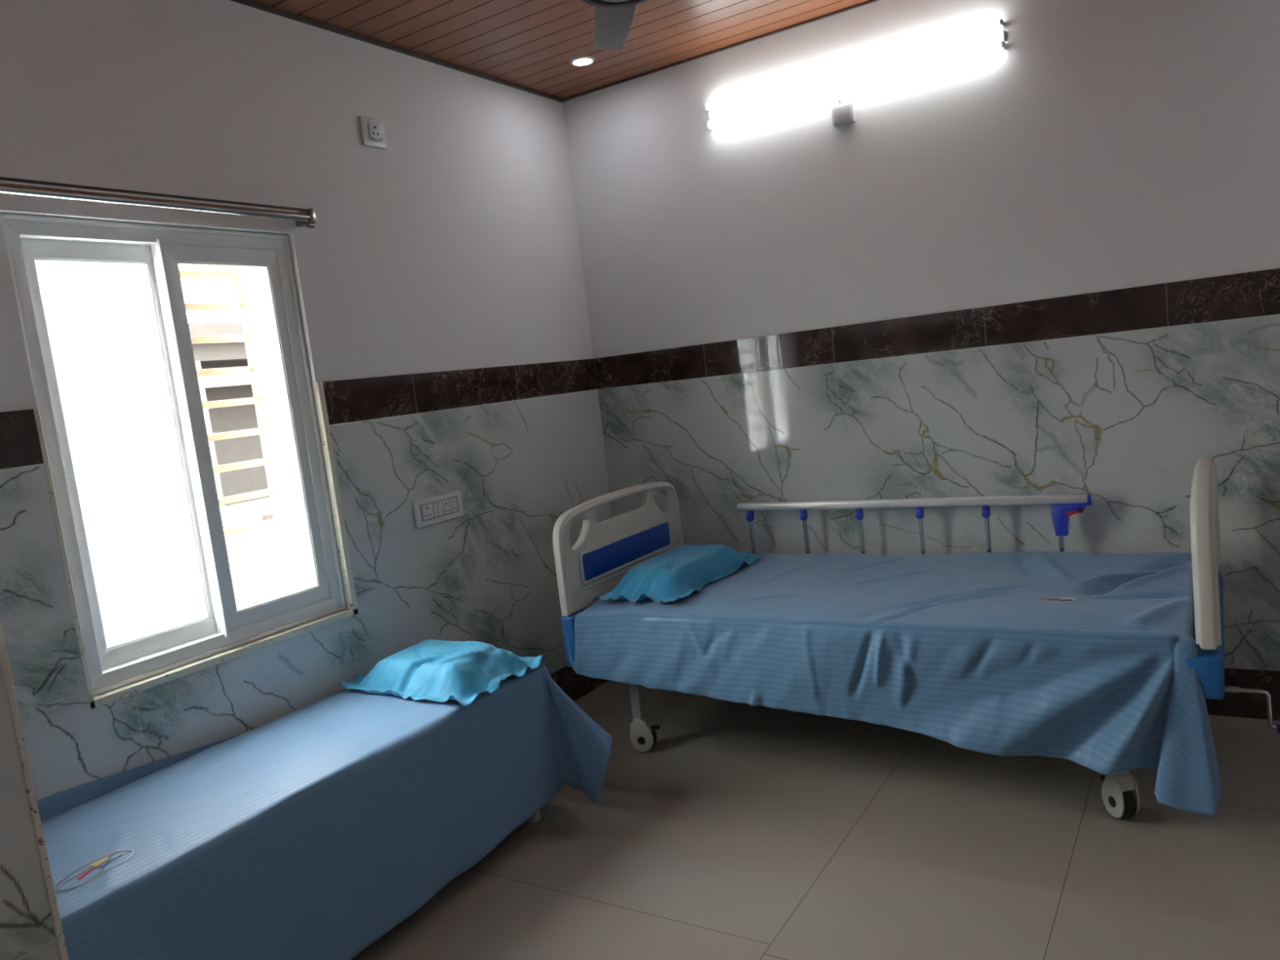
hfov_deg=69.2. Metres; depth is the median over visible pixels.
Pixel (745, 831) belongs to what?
floor
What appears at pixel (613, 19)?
ceiling fan
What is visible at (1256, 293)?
trim
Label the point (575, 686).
baseboard
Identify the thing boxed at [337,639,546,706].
pillow
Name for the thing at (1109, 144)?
wall
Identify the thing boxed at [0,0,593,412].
wall
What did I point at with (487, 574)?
wainscoting
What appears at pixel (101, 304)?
window
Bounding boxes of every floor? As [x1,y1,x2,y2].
[224,525,285,608]
[351,680,1279,959]
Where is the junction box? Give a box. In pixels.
[831,98,856,127]
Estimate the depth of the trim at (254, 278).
3.21 m
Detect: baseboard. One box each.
[550,665,608,702]
[1204,667,1279,720]
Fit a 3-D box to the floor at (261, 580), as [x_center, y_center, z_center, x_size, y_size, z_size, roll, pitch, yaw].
[-10.771,0.620,16.036,29.680,0.200,36.000,-3,8,32]
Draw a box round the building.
[188,322,273,529]
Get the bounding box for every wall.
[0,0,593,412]
[562,0,1279,384]
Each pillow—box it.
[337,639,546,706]
[591,544,765,603]
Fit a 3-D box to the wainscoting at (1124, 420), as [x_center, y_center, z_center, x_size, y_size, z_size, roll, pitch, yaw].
[1.452,0.087,3.515,3.750,1.205,0.008,-3,8,32]
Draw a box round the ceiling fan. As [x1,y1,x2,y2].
[582,0,647,49]
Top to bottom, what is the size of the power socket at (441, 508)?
0.100 m
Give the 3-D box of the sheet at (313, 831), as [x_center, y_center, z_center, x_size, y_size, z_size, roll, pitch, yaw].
[-0.894,0.965,2.508,0.830,0.534,1.892,-3,8,32]
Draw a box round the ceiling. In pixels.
[250,0,869,98]
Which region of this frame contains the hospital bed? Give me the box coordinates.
[552,458,1279,818]
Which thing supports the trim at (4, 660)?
attached to the wall partition
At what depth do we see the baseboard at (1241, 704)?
3.22 m
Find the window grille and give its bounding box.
[179,266,294,594]
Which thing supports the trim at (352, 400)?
attached to the wall at (453, 245)
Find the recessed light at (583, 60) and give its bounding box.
[570,56,594,66]
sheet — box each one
[36,664,612,959]
[566,551,1220,817]
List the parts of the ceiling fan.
blade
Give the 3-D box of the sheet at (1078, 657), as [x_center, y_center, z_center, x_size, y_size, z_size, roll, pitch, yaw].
[0.837,0.584,3.291,2.080,0.477,0.992,-3,8,32]
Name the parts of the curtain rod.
rail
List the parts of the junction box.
lid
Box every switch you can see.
[431,502,438,517]
[436,501,443,515]
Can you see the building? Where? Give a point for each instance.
(230, 354)
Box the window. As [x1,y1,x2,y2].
[0,213,346,696]
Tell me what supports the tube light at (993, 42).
attached to the wall at (1109, 144)
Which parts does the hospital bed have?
panel, headboard, colour panel, leg, rail post, rail post, rail post, rail, rail post, rail post, rail post, release lever, leg, panel, footboard, crank arm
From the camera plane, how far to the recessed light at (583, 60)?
3.80 m
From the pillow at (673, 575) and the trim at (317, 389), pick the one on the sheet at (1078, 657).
the pillow at (673, 575)
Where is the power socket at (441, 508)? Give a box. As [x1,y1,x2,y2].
[412,490,463,528]
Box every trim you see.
[0,358,597,469]
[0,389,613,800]
[0,619,68,959]
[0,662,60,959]
[33,381,358,709]
[230,0,879,102]
[242,266,313,591]
[594,267,1279,389]
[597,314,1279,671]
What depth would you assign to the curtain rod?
2.55 m
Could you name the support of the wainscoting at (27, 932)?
attached to the wall partition
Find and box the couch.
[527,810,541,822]
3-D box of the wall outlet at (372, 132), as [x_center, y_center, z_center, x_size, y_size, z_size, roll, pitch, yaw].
[-0.950,-1.243,3.314,0.029,0.100,0.106,-3,8,32]
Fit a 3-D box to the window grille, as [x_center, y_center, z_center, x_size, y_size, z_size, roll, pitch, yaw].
[-1.480,-0.103,2.837,0.014,1.256,0.794,-3,8,32]
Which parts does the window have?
sliding sash, pane, sliding sash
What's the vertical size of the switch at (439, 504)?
0.055 m
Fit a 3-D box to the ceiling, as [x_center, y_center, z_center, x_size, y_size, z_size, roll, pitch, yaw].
[-0.055,-1.511,1.345,4.250,0.100,5.100,-3,8,32]
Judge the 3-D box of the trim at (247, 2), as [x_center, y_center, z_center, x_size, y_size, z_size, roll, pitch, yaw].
[-0.007,-1.458,1.330,3.758,0.011,4.708,-3,8,32]
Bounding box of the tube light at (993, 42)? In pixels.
[703,18,1006,128]
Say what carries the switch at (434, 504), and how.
attached to the power socket at (441, 508)
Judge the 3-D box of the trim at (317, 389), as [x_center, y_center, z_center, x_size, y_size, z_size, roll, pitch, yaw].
[-1.264,0.137,2.768,0.042,0.798,0.902,-3,8,32]
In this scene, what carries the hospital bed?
on the floor at (745, 831)
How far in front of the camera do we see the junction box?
3.61 m
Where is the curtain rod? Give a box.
[0,176,316,228]
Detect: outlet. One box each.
[358,115,386,149]
[421,503,433,519]
[441,498,450,515]
[448,497,457,512]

